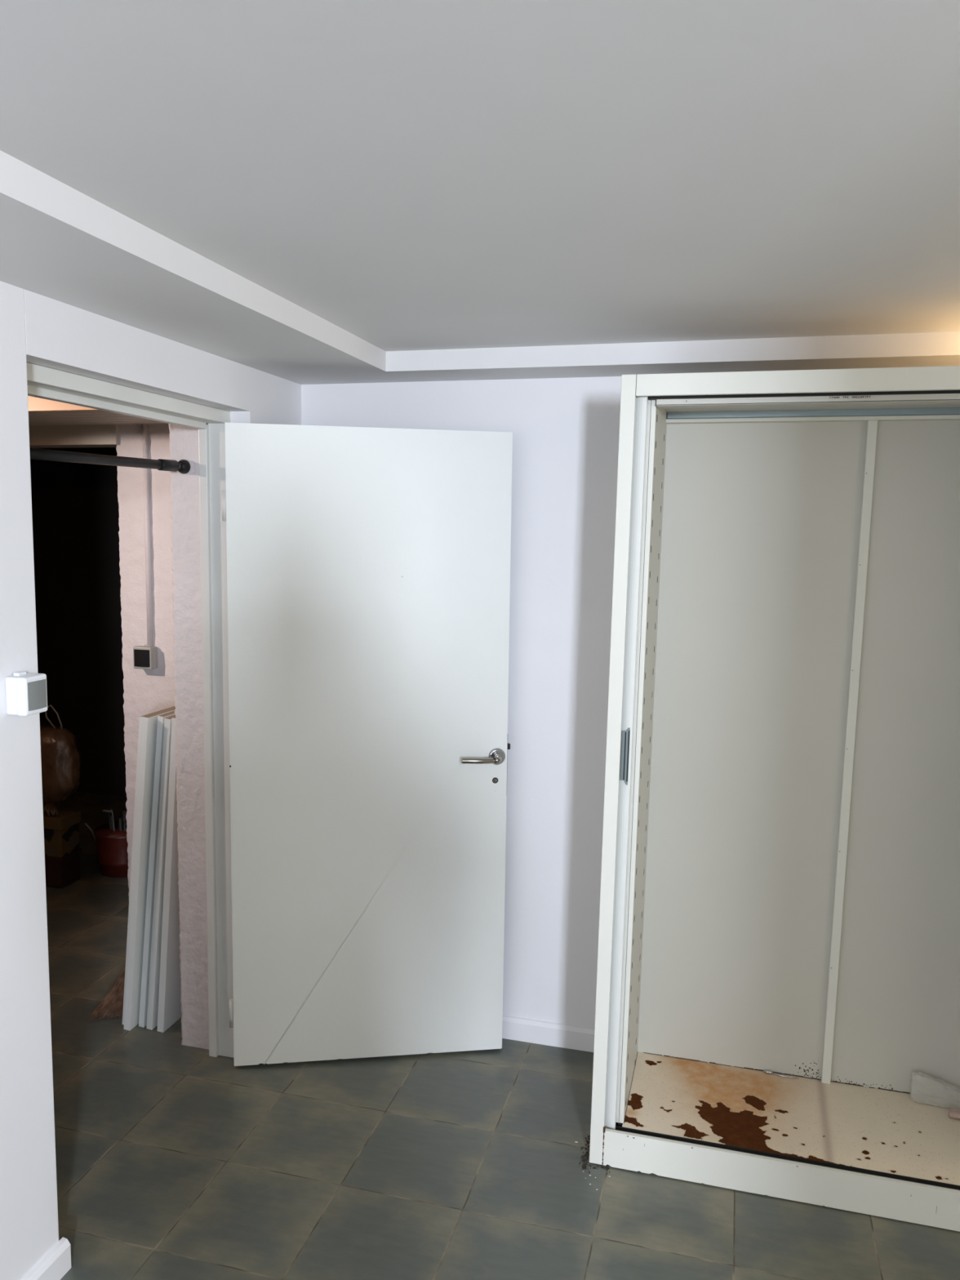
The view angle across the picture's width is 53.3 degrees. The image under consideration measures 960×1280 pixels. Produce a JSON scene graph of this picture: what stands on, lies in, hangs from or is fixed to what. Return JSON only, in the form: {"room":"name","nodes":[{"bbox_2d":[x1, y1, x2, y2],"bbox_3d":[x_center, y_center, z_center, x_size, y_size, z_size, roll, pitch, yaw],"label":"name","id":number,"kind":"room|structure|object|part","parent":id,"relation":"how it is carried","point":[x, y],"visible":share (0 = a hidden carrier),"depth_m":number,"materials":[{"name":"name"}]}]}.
{"room":"basement room","nodes":[
{"label":"basement room","id":0,"kind":"room"},
{"bbox_2d":[30,447,126,796],"bbox_3d":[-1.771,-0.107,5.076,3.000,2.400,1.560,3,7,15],"label":"doorway","id":1,"kind":"structure","parent":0,"point":[75,507],"depth_m":5.97,"materials":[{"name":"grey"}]},
{"bbox_2d":[28,424,119,448],"bbox_3d":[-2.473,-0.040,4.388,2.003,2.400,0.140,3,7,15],"label":"lintel","id":2,"kind":"object","parent":1,"relation":"attached to","point":[107,435],"visible":0.2,"depth_m":4.03,"materials":[{"name":"white paint"}]},
{"bbox_2d":[27,395,168,426],"bbox_3d":[-2.503,-0.829,2.540,2.820,0.214,3.342,3,7,15],"label":"ceiling","id":3,"kind":"structure","parent":0,"point":[81,417],"depth_m":3.68,"materials":[{"name":"beige paint"}]},
{"bbox_2d":[115,424,175,895],"bbox_3d":[-1.049,0.025,4.018,0.971,2.400,0.125,3,7,15],"label":"wall","id":4,"kind":"structure","parent":0,"point":[146,691],"depth_m":4.03,"materials":[{"name":"pink paint"}]},
{"bbox_2d":[133,644,157,669],"bbox_3d":[-1.409,0.071,4.026,0.087,0.099,0.055,3,7,15],"label":"light switch","id":5,"kind":"object","parent":4,"relation":"attached to","point":[144,657],"visible":1,"depth_m":4.00,"materials":[{"name":"grey plastic"}]},
{"bbox_2d":[142,424,152,646],"bbox_3d":[-1.385,-0.430,3.986,0.021,0.922,0.022,3,7,15],"label":"cable conduit","id":6,"kind":"object","parent":4,"relation":"attached to","point":[144,427],"visible":1,"depth_m":3.98,"materials":[{"name":"pink paint"}]},
{"bbox_2d":[0,280,301,1279],"bbox_3d":[-1.330,0.355,0.862,0.130,2.450,5.280,3,7,15],"label":"wall","id":7,"kind":"structure","parent":0,"point":[35,328],"depth_m":2.03,"materials":[{"name":"white paint"}]},
{"bbox_2d":[4,671,47,716],"bbox_3d":[-0.930,0.109,1.966,0.055,0.085,0.066,3,7,15],"label":"light switch","id":8,"kind":"object","parent":7,"relation":"attached to","point":[26,693],"visible":1,"depth_m":1.94,"materials":[{"name":"white plastic"}]},
{"bbox_2d":[22,1236,71,1279],"bbox_3d":[-1.455,1.611,0.319,0.021,0.072,3.909,3,7,15],"label":"baseboard","id":9,"kind":"structure","parent":7,"relation":"attached to","point":[56,1263],"depth_m":2.15,"materials":[{"name":"white paint"}]},
{"bbox_2d":[26,362,233,1057],"bbox_3d":[-0.927,0.375,2.550,0.084,2.041,0.935,3,7,15],"label":"door frame","id":10,"kind":"structure","parent":7,"relation":"attached to","point":[43,382],"depth_m":2.92,"materials":[{"name":"paint"}]},
{"bbox_2d":[168,422,208,1049],"bbox_3d":[-1.398,0.322,1.137,0.145,2.450,5.780,3,7,15],"label":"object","id":11,"kind":"structure","parent":7,"relation":"in","point":[184,441],"depth_m":3.02,"materials":[{"name":"pink paint"}]},
{"bbox_2d":[29,448,190,473],"bbox_3d":[-1.027,-0.469,2.465,0.043,0.063,0.952,3,7,15],"label":"tension rod","id":12,"kind":"object","parent":11,"relation":"attached to","point":[183,466],"visible":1,"depth_m":2.56,"materials":[{"name":"black metal"}]},
{"bbox_2d":[222,422,512,1066],"bbox_3d":[-0.337,0.355,2.951,0.882,1.989,0.103,0,7,-9],"label":"door","id":13,"kind":"structure","parent":7,"relation":"in","point":[368,569],"depth_m":2.96,"materials":[{"name":"paint"}]},
{"bbox_3d":[0.005,0.373,2.971,0.129,0.021,0.036,0,7,-9],"label":"lever","id":14,"kind":"part","parent":13,"relation":"part of","materials":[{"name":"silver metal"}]},
{"bbox_3d":[0.056,0.369,3.008,0.054,0.054,0.030,0,7,-9],"label":"handle","id":15,"kind":"part","parent":13,"relation":"part of","materials":[{"name":"silver metal"}]},
{"bbox_2d":[301,376,621,1028],"bbox_3d":[1.381,0.173,2.834,4.340,2.450,0.150,3,7,15],"label":"wall","id":16,"kind":"structure","parent":0,"point":[565,431],"depth_m":3.06,"materials":[{"name":"white paint"}]},
{"bbox_2d":[502,1014,594,1052],"bbox_3d":[-0.050,1.297,3.258,1.140,0.076,0.017,3,7,15],"label":"baseboard","id":17,"kind":"structure","parent":16,"relation":"attached to","point":[513,1028],"depth_m":3.18,"materials":[{"name":"white paint"}]},
{"bbox_2d":[0,0,959,351],"bbox_3d":[0.678,-0.620,0.161,4.400,0.150,5.380,3,7,15],"label":"ceiling","id":18,"kind":"structure","parent":0,"point":[404,175],"depth_m":1.35,"materials":[{"name":"paint"}]},
{"bbox_2d":[0,150,959,384],"bbox_3d":[0.713,-0.520,0.173,4.130,0.069,5.200,3,7,15],"label":"ceiling beam","id":19,"kind":"structure","parent":18,"relation":"attached to","point":[59,242],"depth_m":2.33,"materials":[{"name":"paint"}]},
{"bbox_2d":[42,791,959,1279],"bbox_3d":[-0.582,1.506,2.125,7.750,0.100,8.150,3,7,15],"label":"floor","id":20,"kind":"structure","parent":0,"point":[175,1161],"depth_m":2.52,"materials":[{"name":"grey tile"}]},
{"bbox_2d":[44,848,81,888],"bbox_3d":[-2.086,1.078,4.573,0.317,0.150,0.150,3,7,15],"label":"crate","id":21,"kind":"object","parent":20,"relation":"on","point":[60,873],"visible":0.45,"depth_m":4.49,"materials":[{"name":"red"}]},
{"bbox_2d":[43,807,80,857],"bbox_3d":[-2.077,0.909,4.549,0.316,0.189,0.140,3,7,15],"label":"carton","id":22,"kind":"object","parent":21,"relation":"on","point":[61,831],"visible":0.5,"depth_m":4.47,"materials":[{"name":"brown cardboard"}]},
{"bbox_2d":[40,704,82,815],"bbox_3d":[-2.021,0.551,4.496,0.308,0.527,0.197,3,7,15],"label":"bag","id":23,"kind":"object","parent":22,"relation":"on","point":[61,758],"visible":0.67,"depth_m":4.42,"materials":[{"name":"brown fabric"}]},
{"bbox_3d":[-2.076,0.843,4.541,0.316,0.055,0.140,3,7,15],"label":"lid","id":24,"kind":"part","parent":22,"relation":"part of","materials":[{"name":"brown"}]},
{"bbox_2d":[84,821,128,877],"bbox_3d":[-1.762,1.007,4.716,0.260,0.267,0.260,3,7,15],"label":"bucket","id":25,"kind":"object","parent":20,"relation":"on","point":[112,846],"depth_m":4.61,"materials":[{"name":"red plastic"}]},
{"bbox_3d":[-1.872,0.983,4.654,0.098,0.210,0.013,-4,8,-37],"label":"tool handle","id":26,"kind":"part","parent":25,"relation":"part of","materials":[{"name":"grey metal"}]},
{"bbox_2d":[102,808,115,831],"bbox_3d":[-1.802,0.961,4.660,0.048,0.283,0.046,3,7,15],"label":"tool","id":27,"kind":"object","parent":25,"relation":"in","point":[104,810],"visible":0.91,"depth_m":4.64,"materials":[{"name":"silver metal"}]},
{"bbox_2d":[106,809,127,831],"bbox_3d":[-1.765,0.966,4.716,0.107,0.252,0.101,3,7,15],"label":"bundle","id":28,"kind":"object","parent":25,"relation":"in","point":[122,821],"visible":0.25,"depth_m":4.67,"materials":[{"name":"grey"}]},
{"bbox_2d":[87,966,125,1021],"bbox_3d":[-1.240,1.141,3.328,0.087,0.330,0.242,7,9,43],"label":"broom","id":29,"kind":"object","parent":20,"relation":"on","point":[118,988],"visible":0.23,"depth_m":3.32,"materials":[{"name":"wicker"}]},
{"bbox_2d":[122,706,174,1024],"bbox_3d":[-1.136,0.773,3.291,0.110,1.076,0.200,3,7,15],"label":"plank","id":30,"kind":"object","parent":20,"relation":"on","point":[140,717],"visible":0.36,"depth_m":3.19,"materials":[{"name":"white wood"}]},
{"bbox_2d":[124,706,175,1031],"bbox_3d":[-1.107,0.771,3.274,0.124,1.083,0.240,3,7,15],"label":"plank","id":31,"kind":"object","parent":20,"relation":"on","point":[148,722],"visible":0.49,"depth_m":3.17,"materials":[{"name":"white wood"}]},
{"bbox_2d":[138,711,174,1027],"bbox_3d":[-1.067,0.771,3.286,0.122,1.083,0.220,3,7,15],"label":"plank","id":32,"kind":"object","parent":20,"relation":"on","point":[160,730],"visible":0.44,"depth_m":3.18,"materials":[{"name":"white wood"}]},
{"bbox_2d":[146,715,175,1030],"bbox_3d":[-1.038,0.776,3.273,0.118,1.078,0.220,3,7,15],"label":"plank","id":33,"kind":"object","parent":20,"relation":"on","point":[155,957],"visible":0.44,"depth_m":3.17,"materials":[{"name":"white wood"}]},
{"bbox_2d":[156,716,182,1032],"bbox_3d":[-1.000,0.774,3.268,0.106,1.083,0.240,3,7,15],"label":"plank","id":34,"kind":"object","parent":20,"relation":"on","point":[169,1012],"visible":0.38,"depth_m":3.19,"materials":[{"name":"white wood"}]},
{"bbox_2d":[578,1134,609,1173],"bbox_3d":[0.312,1.411,2.630,0.083,0.002,0.164,1,7,4],"label":"crumbs","id":35,"kind":"object","parent":20,"relation":"on","point":[585,1164],"visible":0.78,"depth_m":2.60,"materials":[{"name":"brown"}]},
{"bbox_2d":[589,365,959,1231],"bbox_3d":[1.007,0.381,2.572,1.290,2.080,0.560,3,7,15],"label":"wardrobe","id":36,"kind":"object","parent":20,"relation":"on","point":[780,890],"visible":1,"depth_m":2.71,"materials":[{"name":"wood"}]},
{"bbox_3d":[0.375,0.300,2.471,0.022,0.152,0.002,3,7,15],"label":"finger pull","id":37,"kind":"part","parent":36,"relation":"part of","materials":[{"name":"grey metal"}]},
{"bbox_3d":[0.408,0.352,2.508,0.040,1.951,0.010,3,7,15],"label":"guide post","id":38,"kind":"part","parent":36,"relation":"part of","materials":[{"name":"metal"}]},
{"bbox_3d":[0.459,0.334,2.688,0.035,1.955,0.371,3,7,15],"label":"perforated panel","id":39,"kind":"part","parent":36,"relation":"part of","materials":[{"name":"metal"}]},
{"bbox_3d":[0.911,1.392,2.423,1.198,0.101,0.012,3,7,15],"label":"plinth rail","id":40,"kind":"part","parent":36,"relation":"part of","materials":[{"name":"wood"}]},
{"bbox_2d":[764,1070,799,1078],"bbox_3d":[0.899,1.297,2.853,0.101,0.011,0.011,3,7,20],"label":"clip","id":41,"kind":"object","parent":36,"relation":"on","point":[768,1072],"visible":1,"depth_m":2.86,"materials":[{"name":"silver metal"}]},
{"bbox_3d":[0.978,1.329,2.646,1.120,0.004,0.394,3,7,15],"label":"floor panel","id":42,"kind":"part","parent":36,"relation":"part of","materials":[{"name":"white wood"}]},
{"bbox_3d":[0.961,-0.598,2.193,1.196,0.052,0.014,3,7,15],"label":"rail","id":43,"kind":"part","parent":36,"relation":"part of","materials":[{"name":"wood"}]},
{"bbox_3d":[1.034,-0.631,2.459,1.266,0.042,0.550,3,7,15],"label":"panel","id":44,"kind":"part","parent":36,"relation":"part of","materials":[{"name":"metal"}]},
{"bbox_3d":[1.073,-0.617,2.596,1.111,0.022,0.032,3,7,15],"label":"galvanised rail","id":45,"kind":"part","parent":36,"relation":"part of","materials":[{"name":"silver metal"}]},
{"bbox_2d":[910,1071,959,1108],"bbox_3d":[1.314,1.279,2.715,0.166,0.088,0.048,3,7,15],"label":"plastic bag","id":46,"kind":"object","parent":36,"relation":"on","point":[911,1080],"visible":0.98,"depth_m":2.73,"materials":[{"name":"white"}]},
{"bbox_2d":[948,1107,959,1119],"bbox_3d":[1.378,1.323,2.647,0.148,0.018,0.042,3,7,15],"label":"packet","id":47,"kind":"object","parent":36,"relation":"on","point":[953,1113],"visible":1,"depth_m":2.65,"materials":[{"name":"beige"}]}
]}

